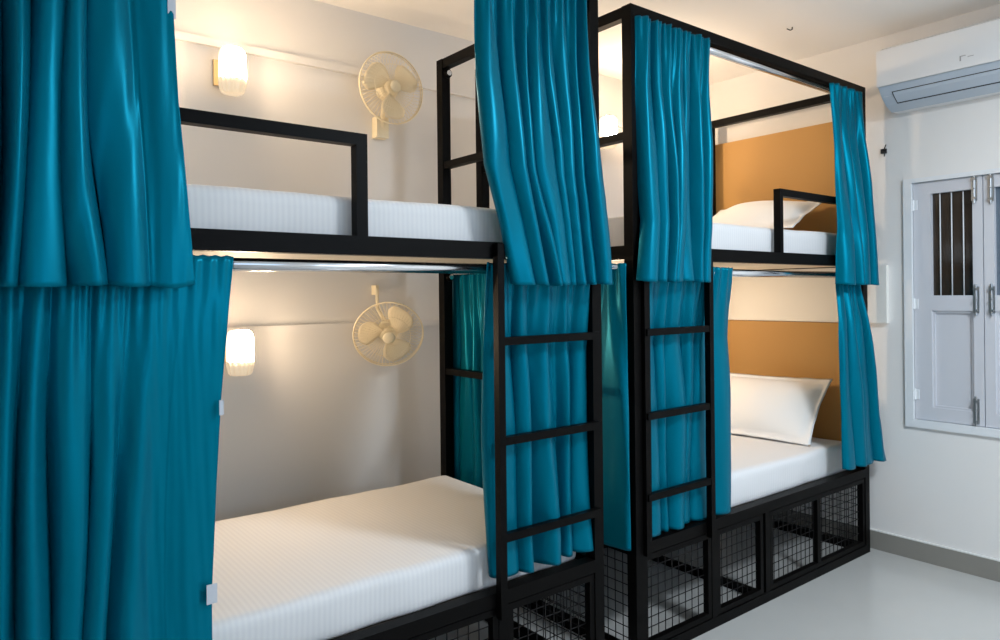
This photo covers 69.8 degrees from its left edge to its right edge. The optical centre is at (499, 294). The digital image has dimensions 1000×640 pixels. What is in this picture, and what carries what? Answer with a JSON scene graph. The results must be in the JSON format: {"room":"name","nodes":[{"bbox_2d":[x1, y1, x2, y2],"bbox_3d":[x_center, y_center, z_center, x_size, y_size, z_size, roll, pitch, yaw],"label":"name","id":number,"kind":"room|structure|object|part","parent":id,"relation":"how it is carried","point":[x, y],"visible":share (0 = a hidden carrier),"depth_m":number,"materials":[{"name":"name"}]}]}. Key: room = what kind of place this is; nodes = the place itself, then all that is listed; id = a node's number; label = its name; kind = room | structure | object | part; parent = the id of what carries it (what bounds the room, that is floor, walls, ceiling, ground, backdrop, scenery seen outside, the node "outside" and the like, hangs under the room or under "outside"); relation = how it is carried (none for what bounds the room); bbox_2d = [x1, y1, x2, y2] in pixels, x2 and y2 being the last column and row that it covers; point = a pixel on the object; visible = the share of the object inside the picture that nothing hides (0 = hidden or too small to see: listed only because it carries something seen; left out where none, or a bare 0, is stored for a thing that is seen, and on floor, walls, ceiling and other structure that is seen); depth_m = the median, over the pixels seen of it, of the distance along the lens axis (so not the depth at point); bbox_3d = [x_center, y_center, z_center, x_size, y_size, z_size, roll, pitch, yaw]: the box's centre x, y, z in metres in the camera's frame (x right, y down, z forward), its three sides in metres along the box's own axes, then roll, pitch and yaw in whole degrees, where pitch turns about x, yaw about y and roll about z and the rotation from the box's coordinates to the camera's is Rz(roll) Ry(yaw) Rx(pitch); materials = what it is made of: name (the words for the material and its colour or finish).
{"room":"dormitory","nodes":[
{"label":"dormitory","id":0,"kind":"room"},
{"bbox_2d":[174,0,623,520],"bbox_3d":[-1.006,0.031,3.220,5.594,2.760,0.100,-1,0,-38],"label":"wall","id":1,"kind":"structure","parent":0,"point":[313,420],"depth_m":3.31,"materials":[{"name":"paint"}]},
{"bbox_2d":[213,46,246,96],"bbox_3d":[-1.119,-0.923,2.978,0.113,0.191,0.153,-1,0,-38],"label":"wall lamp","id":2,"kind":"object","parent":1,"relation":"attached to","point":[229,71],"visible":1,"depth_m":2.92,"materials":[{"name":"white glass"}]},
{"bbox_3d":[-1.166,-0.932,3.029,0.090,0.107,0.014,-1,0,-38],"label":"wall plate","id":3,"kind":"part","parent":2,"relation":"part of","materials":[{"name":"gold metal"}]},
{"bbox_3d":[-1.107,-0.953,2.961,0.110,0.130,0.108,-1,0,-38],"label":"lamp shade","id":4,"kind":"part","parent":2,"relation":"part of","materials":[{"name":"white glass"}]},
{"bbox_2d":[224,330,253,375],"bbox_3d":[-1.092,0.241,2.989,0.113,0.191,0.153,-1,0,-38],"label":"wall lamp","id":5,"kind":"object","parent":1,"relation":"attached to","point":[239,353],"visible":0.99,"depth_m":2.93,"materials":[{"name":"white glass"}]},
{"bbox_3d":[-1.079,0.211,2.973,0.110,0.130,0.108,-1,0,-38],"label":"lamp shade","id":6,"kind":"part","parent":5,"relation":"part of","materials":[{"name":"white glass"}]},
{"bbox_2d":[227,320,438,332],"bbox_3d":[-0.968,0.150,3.174,5.594,0.028,0.018,-1,0,-38],"label":"trim","id":7,"kind":"structure","parent":1,"relation":"attached to","point":[336,326],"depth_m":3.24,"materials":[{"name":"paint"}]},
{"bbox_2d":[352,285,423,365],"bbox_3d":[-0.520,0.147,3.353,0.309,0.385,0.192,-1,0,11],"label":"wall fan","id":8,"kind":"object","parent":1,"relation":"attached to","point":[399,321],"visible":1,"depth_m":3.34,"materials":[{"name":"beige plastic"}]},
{"bbox_3d":[-0.600,0.180,3.332,0.118,0.133,0.032,-1,22,-12],"label":"blade","id":9,"kind":"part","parent":8,"relation":"part of","materials":[{"name":"beige plastic"}]},
{"bbox_3d":[-0.561,0.070,3.414,0.083,0.200,0.024,-1,0,26],"label":"arm","id":10,"kind":"part","parent":8,"relation":"part of","materials":[{"name":"beige plastic"}]},
{"bbox_3d":[-0.487,0.259,3.389,0.132,0.116,0.032,-1,22,-12],"label":"blade","id":11,"kind":"part","parent":8,"relation":"part of","materials":[{"name":"beige plastic"}]},
{"bbox_3d":[-0.464,0.117,3.336,0.116,0.129,0.032,-1,22,-12],"label":"blade","id":12,"kind":"part","parent":8,"relation":"part of","materials":[{"name":"beige plastic"}]},
{"bbox_2d":[358,51,422,139],"bbox_3d":[-0.539,-0.951,3.416,0.343,0.389,0.180,-1,0,-38],"label":"wall fan","id":13,"kind":"object","parent":1,"relation":"attached to","point":[376,76],"visible":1,"depth_m":3.37,"materials":[{"name":"beige plastic"}]},
{"bbox_3d":[-0.575,-1.014,3.333,0.132,0.127,0.032,-1,0,-38],"label":"blade","id":14,"kind":"part","parent":13,"relation":"part of","materials":[{"name":"beige plastic"}]},
{"bbox_3d":[-0.557,-0.891,3.440,0.025,0.173,0.062,-1,0,-38],"label":"arm","id":15,"kind":"part","parent":13,"relation":"part of","materials":[{"name":"beige plastic"}]},
{"bbox_3d":[-0.507,-0.890,3.390,0.022,0.120,0.141,-1,0,34],"label":"blade","id":16,"kind":"part","parent":13,"relation":"part of","materials":[{"name":"beige plastic"}]},
{"bbox_3d":[-0.452,-1.032,3.430,0.119,0.135,0.032,-1,0,-38],"label":"blade","id":17,"kind":"part","parent":13,"relation":"part of","materials":[{"name":"beige plastic"}]},
{"bbox_2d":[175,31,622,128],"bbox_3d":[-0.980,-1.056,3.172,5.594,0.032,0.022,-1,0,-38],"label":"trim","id":18,"kind":"structure","parent":1,"relation":"attached to","point":[179,36],"depth_m":3.20,"materials":[{"name":"paint"}]},
{"bbox_2d":[599,116,616,148],"bbox_3d":[0.641,-0.981,4.360,0.113,0.191,0.153,-1,0,-38],"label":"wall lamp","id":19,"kind":"object","parent":1,"relation":"attached to","point":[607,124],"visible":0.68,"depth_m":4.30,"materials":[{"name":"white glass"}]},
{"bbox_3d":[0.654,-1.012,4.343,0.110,0.130,0.108,-1,0,-38],"label":"lamp shade","id":20,"kind":"part","parent":19,"relation":"part of","materials":[{"name":"white glass"}]},
{"bbox_2d":[315,0,999,84],"bbox_3d":[0.617,-1.417,1.134,5.794,0.100,5.404,-1,0,-38],"label":"ceiling","id":21,"kind":"structure","parent":0,"point":[819,26],"depth_m":3.55,"materials":[{"name":"paint"}]},
{"bbox_2d":[430,523,999,639],"bbox_3d":[0.647,1.443,1.134,5.794,0.100,5.404,-1,0,-38],"label":"floor","id":22,"kind":"structure","parent":0,"point":[877,594],"depth_m":3.22,"materials":[{"name":"tile"}]},
{"bbox_2d":[179,0,604,639],"bbox_3d":[-0.677,0.162,2.403,1.912,2.490,1.061,-1,0,-38],"label":"bunk bed","id":23,"kind":"object","parent":22,"relation":"on","point":[360,252],"visible":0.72,"depth_m":2.27,"materials":[{"name":"black metal"}]},
{"bbox_2d":[0,0,194,287],"bbox_3d":[-0.921,-0.525,1.520,0.505,1.025,0.115,-1,0,-38],"label":"curtain","id":24,"kind":"object","parent":23,"relation":"hanging from","point":[93,184],"visible":1,"depth_m":1.53,"materials":[{"name":"teal fabric"}]},
{"bbox_2d":[0,255,233,639],"bbox_3d":[-0.870,0.580,1.559,0.612,1.350,0.116,-1,0,-38],"label":"curtain","id":25,"kind":"object","parent":23,"relation":"hanging from","point":[111,404],"visible":0.87,"depth_m":1.58,"materials":[{"name":"teal fabric"}]},
{"bbox_3d":[-0.742,-0.304,1.745,0.915,0.287,0.034,-1,0,-38],"label":"guard rail","id":26,"kind":"part","parent":23,"relation":"part of","materials":[{"name":"black metal"}]},
{"bbox_2d":[187,184,502,241],"bbox_3d":[-0.689,-0.211,2.394,1.787,0.162,0.890,-1,0,-38],"label":"mattress","id":27,"kind":"object","parent":23,"relation":"on","point":[210,207],"visible":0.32,"depth_m":1.99,"materials":[{"name":"white fabric"}]},
{"bbox_3d":[-0.393,-0.137,2.017,1.797,0.053,0.045,-1,0,-38],"label":"bed rail","id":28,"kind":"part","parent":23,"relation":"part of","materials":[{"name":"black metal"}]},
{"bbox_3d":[-0.400,-0.080,2.026,1.801,0.034,0.034,-1,0,-38],"label":"curtain rod","id":29,"kind":"part","parent":23,"relation":"part of","materials":[{"name":"silver metal"}]},
{"bbox_2d":[212,475,575,639],"bbox_3d":[-0.683,0.899,2.401,1.787,0.161,0.873,-1,0,-38],"label":"mattress","id":30,"kind":"object","parent":23,"relation":"on","point":[326,569],"visible":0.65,"depth_m":2.27,"materials":[{"name":"white fabric"}]},
{"bbox_3d":[-0.251,0.158,3.332,0.045,2.490,0.045,-1,0,-38],"label":"post","id":31,"kind":"part","parent":23,"relation":"part of","materials":[{"name":"black metal"}]},
{"bbox_3d":[-0.189,1.180,2.159,0.450,0.355,0.026,-1,0,-38],"label":"cage door","id":32,"kind":"part","parent":23,"relation":"part of","materials":[{"name":"black metal"}]},
{"bbox_3d":[0.029,-1.069,2.959,0.037,0.042,0.904,-1,0,-38],"label":"rail","id":33,"kind":"part","parent":23,"relation":"part of","materials":[{"name":"black metal"}]},
{"bbox_3d":[0.034,-0.600,2.959,0.037,0.030,0.904,-1,0,-38],"label":"rail","id":34,"kind":"part","parent":23,"relation":"part of","materials":[{"name":"black metal"}]},
{"bbox_3d":[0.044,0.351,2.959,0.037,0.028,0.904,-1,0,-38],"label":"rail","id":35,"kind":"part","parent":23,"relation":"part of","materials":[{"name":"black metal"}]},
{"bbox_3d":[-0.381,0.977,2.017,1.797,0.045,0.045,-1,0,-38],"label":"bed rail","id":36,"kind":"part","parent":23,"relation":"part of","materials":[{"name":"black metal"}]},
{"bbox_3d":[0.054,-0.101,3.002,0.019,0.019,1.024,-1,0,-38],"label":"curtain rod","id":37,"kind":"part","parent":23,"relation":"part of","materials":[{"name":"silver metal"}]},
{"bbox_2d":[452,274,485,487],"bbox_3d":[-0.075,0.412,3.189,0.058,1.050,0.548,-1,0,-40],"label":"curtain","id":38,"kind":"object","parent":23,"relation":"hanging from","point":[468,291],"visible":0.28,"depth_m":3.28,"materials":[{"name":"teal fabric"}]},
{"bbox_3d":[0.003,1.177,2.312,0.036,0.363,0.034,-1,0,-38],"label":"cage post","id":39,"kind":"part","parent":23,"relation":"part of","materials":[{"name":"black metal"}]},
{"bbox_3d":[0.055,1.379,2.959,0.037,0.042,0.904,-1,0,-38],"label":"rail","id":40,"kind":"part","parent":23,"relation":"part of","materials":[{"name":"black metal"}]},
{"bbox_2d":[481,262,593,577],"bbox_3d":[0.140,0.407,2.455,0.500,1.026,0.101,-1,0,-38],"label":"curtain","id":41,"kind":"object","parent":23,"relation":"hanging from","point":[548,479],"visible":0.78,"depth_m":2.43,"materials":[{"name":"teal fabric"}]},
{"bbox_2d":[474,0,612,285],"bbox_3d":[0.150,-0.539,2.378,0.540,1.021,0.099,-1,0,-34],"label":"curtain","id":42,"kind":"object","parent":23,"relation":"hanging from","point":[538,120],"visible":1,"depth_m":2.35,"materials":[{"name":"teal fabric"}]},
{"bbox_3d":[0.175,1.176,2.445,0.394,0.355,0.026,-1,0,-38],"label":"cage door","id":43,"kind":"part","parent":23,"relation":"part of","materials":[{"name":"black metal"}]},
{"bbox_3d":[0.050,0.972,2.959,0.037,0.045,0.904,-1,0,-38],"label":"rail","id":44,"kind":"part","parent":23,"relation":"part of","materials":[{"name":"black metal"}]},
{"bbox_3d":[0.335,0.151,2.586,0.045,2.490,0.045,-1,0,-38],"label":"post","id":45,"kind":"part","parent":23,"relation":"part of","materials":[{"name":"black metal"}]},
{"bbox_2d":[475,3,869,639],"bbox_3d":[0.922,0.145,3.630,1.918,2.490,1.016,-1,0,-38],"label":"bunk bed","id":46,"kind":"object","parent":22,"relation":"on","point":[761,512],"visible":0.61,"depth_m":2.98,"materials":[{"name":"black metal"}]},
{"bbox_3d":[-0.076,0.156,3.464,0.045,2.490,0.045,-1,0,-38],"label":"post","id":47,"kind":"part","parent":46,"relation":"part of","materials":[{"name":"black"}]},
{"bbox_3d":[0.207,-0.602,3.092,0.037,0.030,0.899,-1,0,-38],"label":"rail","id":48,"kind":"part","parent":46,"relation":"part of","materials":[{"name":"black metal"}]},
{"bbox_3d":[0.229,1.377,3.092,0.037,0.042,0.899,-1,0,-38],"label":"rail","id":49,"kind":"part","parent":46,"relation":"part of","materials":[{"name":"black metal"}]},
{"bbox_3d":[0.202,-1.071,3.092,0.037,0.042,0.899,-1,0,-38],"label":"rail","id":50,"kind":"part","parent":46,"relation":"part of","materials":[{"name":"black metal"}]},
{"bbox_3d":[0.224,0.970,3.092,0.037,0.045,0.899,-1,0,-38],"label":"rail","id":51,"kind":"part","parent":46,"relation":"part of","materials":[{"name":"black metal"}]},
{"bbox_2d":[601,263,630,550],"bbox_3d":[0.276,0.424,2.918,0.044,1.080,0.645,-1,0,-38],"label":"curtain","id":52,"kind":"object","parent":46,"relation":"hanging from","point":[615,399],"visible":0.14,"depth_m":2.70,"materials":[{"name":"teal fabric"}]},
{"bbox_3d":[0.212,-0.158,3.092,0.037,0.053,0.899,-1,0,-38],"label":"rail","id":53,"kind":"part","parent":46,"relation":"part of","materials":[{"name":"black metal"}]},
{"bbox_3d":[0.507,0.150,2.721,0.045,2.490,0.045,-1,0,-38],"label":"post","id":54,"kind":"part","parent":46,"relation":"part of","materials":[{"name":"black metal"}]},
{"bbox_2d":[635,15,712,281],"bbox_3d":[0.702,-0.551,2.801,0.487,1.008,0.098,-1,0,-38],"label":"curtain","id":55,"kind":"object","parent":46,"relation":"hanging from","point":[674,137],"visible":1,"depth_m":2.77,"materials":[{"name":"teal fabric"}]},
{"bbox_3d":[0.707,1.170,2.862,0.423,0.355,0.026,-1,0,-38],"label":"cage door","id":56,"kind":"part","parent":46,"relation":"part of","materials":[{"name":"black metal"}]},
{"bbox_2d":[650,267,732,536],"bbox_3d":[0.765,0.410,2.943,0.620,1.051,0.105,-1,0,-38],"label":"curtain","id":57,"kind":"object","parent":46,"relation":"hanging from","point":[677,361],"visible":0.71,"depth_m":2.93,"materials":[{"name":"teal fabric"}]},
{"bbox_3d":[1.359,0.141,4.590,0.045,2.490,0.045,-1,0,-38],"label":"post","id":58,"kind":"part","parent":46,"relation":"part of","materials":[{"name":"black metal"}]},
{"bbox_3d":[0.888,1.167,3.007,0.036,0.363,0.034,-1,0,-38],"label":"cage post","id":59,"kind":"part","parent":46,"relation":"part of","materials":[{"name":"black metal"}]},
{"bbox_2d":[608,216,836,254],"bbox_3d":[0.926,-0.245,3.659,1.769,0.168,0.886,-1,0,-38],"label":"mattress","id":60,"kind":"object","parent":46,"relation":"on","point":[724,236],"visible":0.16,"depth_m":3.31,"materials":[{"name":"white fabric"}]},
{"bbox_2d":[713,200,820,228],"bbox_3d":[1.455,-0.439,4.114,0.421,0.209,0.680,-1,0,-41],"label":"pillow","id":61,"kind":"object","parent":60,"relation":"on","point":[760,214],"visible":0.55,"depth_m":3.97,"materials":[{"name":"white fabric"}]},
{"bbox_3d":[1.040,1.166,3.124,0.345,0.355,0.026,-1,0,-38],"label":"cage door","id":62,"kind":"part","parent":46,"relation":"part of","materials":[{"name":"black metal"}]},
{"bbox_3d":[1.211,-1.082,3.284,1.779,0.042,0.045,-1,0,-38],"label":"rail","id":63,"kind":"part","parent":46,"relation":"part of","materials":[{"name":"black metal"}]},
{"bbox_3d":[1.233,0.959,3.284,1.779,0.045,0.045,-1,0,-38],"label":"bed rail","id":64,"kind":"part","parent":46,"relation":"part of","materials":[{"name":"black metal"}]},
{"bbox_3d":[1.237,1.366,3.284,1.779,0.042,0.045,-1,0,-38],"label":"floor rail","id":65,"kind":"part","parent":46,"relation":"part of","materials":[{"name":"black metal"}]},
{"bbox_3d":[1.202,1.164,3.254,0.036,0.363,0.034,-1,0,-38],"label":"cage post","id":66,"kind":"part","parent":46,"relation":"part of","materials":[{"name":"black metal"}]},
{"bbox_2d":[690,434,844,520],"bbox_3d":[0.932,0.876,3.666,1.769,0.173,0.867,-1,0,-38],"label":"mattress","id":67,"kind":"object","parent":46,"relation":"on","point":[760,467],"visible":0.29,"depth_m":3.54,"materials":[{"name":"white fabric"}]},
{"bbox_2d":[730,373,832,446],"bbox_3d":[1.470,0.631,4.098,0.720,0.322,0.347,-1,0,44],"label":"pillow","id":68,"kind":"object","parent":67,"relation":"on","point":[785,409],"visible":0.66,"depth_m":3.97,"materials":[{"name":"white fabric"}]},
{"bbox_3d":[1.207,-1.041,3.290,1.783,0.034,0.034,-1,0,-38],"label":"curtain rod","id":69,"kind":"part","parent":46,"relation":"part of","materials":[{"name":"silver metal"}]},
{"bbox_3d":[1.637,-1.087,4.219,0.037,0.042,0.899,-1,0,-38],"label":"rail","id":70,"kind":"part","parent":46,"relation":"part of","materials":[{"name":"black metal"}]},
{"bbox_3d":[1.221,-0.169,3.284,1.779,0.053,0.045,-1,0,-38],"label":"bed rail","id":71,"kind":"part","parent":46,"relation":"part of","materials":[{"name":"black metal"}]},
{"bbox_3d":[1.214,-0.097,3.293,1.783,0.034,0.034,-1,0,-38],"label":"curtain rod","id":72,"kind":"part","parent":46,"relation":"part of","materials":[{"name":"silver metal"}]},
{"bbox_3d":[1.647,-0.173,4.219,0.037,0.053,0.899,-1,0,-38],"label":"rail","id":73,"kind":"part","parent":46,"relation":"part of","materials":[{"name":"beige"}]},
{"bbox_3d":[1.605,-0.348,3.588,0.796,0.298,0.034,-1,0,-38],"label":"guard rail","id":74,"kind":"part","parent":46,"relation":"part of","materials":[{"name":"black metal"}]},
{"bbox_3d":[1.663,1.361,4.219,0.037,0.042,0.899,-1,0,-38],"label":"rail","id":75,"kind":"part","parent":46,"relation":"part of","materials":[{"name":"black metal"}]},
{"bbox_3d":[1.579,1.161,3.547,0.909,0.355,0.026,-1,0,-38],"label":"cage door","id":76,"kind":"part","parent":46,"relation":"part of","materials":[{"name":"black metal"}]},
{"bbox_2d":[829,83,878,284],"bbox_3d":[1.842,-0.557,3.682,0.396,1.020,0.102,-1,0,-38],"label":"curtain","id":77,"kind":"object","parent":46,"relation":"hanging from","point":[856,263],"visible":1,"depth_m":3.65,"materials":[{"name":"teal fabric"}]},
{"bbox_2d":[836,284,885,469],"bbox_3d":[1.855,0.377,3.712,0.403,1.002,0.124,-1,0,-38],"label":"curtain","id":78,"kind":"object","parent":46,"relation":"hanging from","point":[862,445],"visible":0.92,"depth_m":3.67,"materials":[{"name":"teal fabric"}]},
{"bbox_3d":[1.942,0.134,3.847,0.045,2.490,0.045,-1,0,-38],"label":"post","id":79,"kind":"part","parent":46,"relation":"part of","materials":[{"name":"black metal"}]},
{"bbox_2d":[709,4,999,559],"bbox_3d":[2.871,-0.011,2.892,0.100,2.760,5.204,-1,0,-38],"label":"wall","id":80,"kind":"structure","parent":0,"point":[938,487],"depth_m":3.77,"materials":[{"name":"paint"}]},
{"bbox_2d":[715,122,836,233],"bbox_3d":[1.579,-0.573,4.424,0.030,0.792,1.202,-1,0,-38],"label":"headboard panel","id":81,"kind":"object","parent":80,"relation":"attached to","point":[800,159],"visible":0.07,"depth_m":4.26,"materials":[{"name":"brown wood"}]},
{"bbox_2d":[727,320,840,440],"bbox_3d":[1.591,0.557,4.424,0.030,0.792,1.202,-1,0,-38],"label":"headboard panel","id":82,"kind":"object","parent":80,"relation":"attached to","point":[764,348],"visible":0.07,"depth_m":4.21,"materials":[{"name":"brown wood"}]},
{"bbox_2d":[728,265,888,322],"bbox_3d":[1.640,0.002,4.358,0.026,0.309,1.374,-1,0,-38],"label":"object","id":83,"kind":"object","parent":80,"relation":"attached to","point":[751,298],"visible":0.57,"depth_m":4.22,"materials":[{"name":"white paint"}]},
{"bbox_2d":[881,145,886,156],"bbox_3d":[2.047,-0.766,3.820,0.036,0.062,0.040,-1,0,-38],"label":"wall hook","id":84,"kind":"object","parent":80,"relation":"attached to","point":[883,151],"visible":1,"depth_m":3.82,"materials":[{"name":"black metal"}]},
{"bbox_2d":[774,509,999,581],"bbox_3d":[2.841,1.318,2.857,0.013,0.104,5.204,-1,0,-38],"label":"baseboard","id":85,"kind":"structure","parent":80,"relation":"attached to","point":[982,566],"depth_m":3.69,"materials":[{"name":"tile"}]},
{"bbox_2d":[876,18,999,113],"bbox_3d":[2.266,-1.109,3.383,0.226,0.311,0.850,-1,0,-38],"label":"air conditioner","id":86,"kind":"object","parent":80,"relation":"attached to","point":[961,64],"visible":1,"depth_m":3.44,"materials":[{"name":"white plastic"}]},
{"bbox_2d":[903,168,999,437],"bbox_3d":[2.366,0.041,3.494,0.092,1.288,0.715,-1,0,-38],"label":"window","id":87,"kind":"structure","parent":80,"relation":"in","point":[951,222],"depth_m":3.60,"materials":[{"name":"white wood"}]},
{"bbox_2d":[913,176,985,426],"bbox_3d":[2.269,0.033,3.618,0.040,1.220,0.314,-1,0,-38],"label":"shutter","id":88,"kind":"object","parent":87,"relation":"attached to","point":[949,216],"depth_m":3.61,"materials":[{"name":"grey paint"}]},
{"bbox_3d":[2.285,-0.257,3.608,0.006,0.525,0.191,-1,0,-38],"label":"pane","id":89,"kind":"part","parent":87,"relation":"part of","materials":[{"name":"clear glass"}]},
{"bbox_3d":[2.279,0.328,3.599,0.012,0.497,0.189,-1,0,-38],"label":"moulding","id":90,"kind":"part","parent":87,"relation":"part of","materials":[{"name":"grey paint"}]},
{"bbox_3d":[2.290,0.328,3.607,0.018,0.499,0.191,-1,0,-38],"label":"panel","id":91,"kind":"part","parent":87,"relation":"part of","materials":[{"name":"grey paint"}]},
{"bbox_2d":[983,174,999,427],"bbox_3d":[2.464,0.031,3.369,0.040,1.220,0.311,-1,0,-38],"label":"shutter","id":92,"kind":"object","parent":87,"relation":"attached to","point":[991,196],"depth_m":3.46,"materials":[{"name":"grey paint"}]},
{"bbox_3d":[2.456,-0.259,3.389,0.006,0.525,0.188,-1,0,-38],"label":"pane","id":93,"kind":"part","parent":87,"relation":"part of","materials":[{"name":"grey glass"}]},
{"bbox_3d":[2.451,0.326,3.380,0.012,0.497,0.186,-1,0,-38],"label":"moulding","id":94,"kind":"part","parent":87,"relation":"part of","materials":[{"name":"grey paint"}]},
{"bbox_3d":[2.461,0.326,3.388,0.018,0.499,0.188,-1,0,-38],"label":"panel","id":95,"kind":"part","parent":87,"relation":"part of","materials":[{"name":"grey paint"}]}
]}

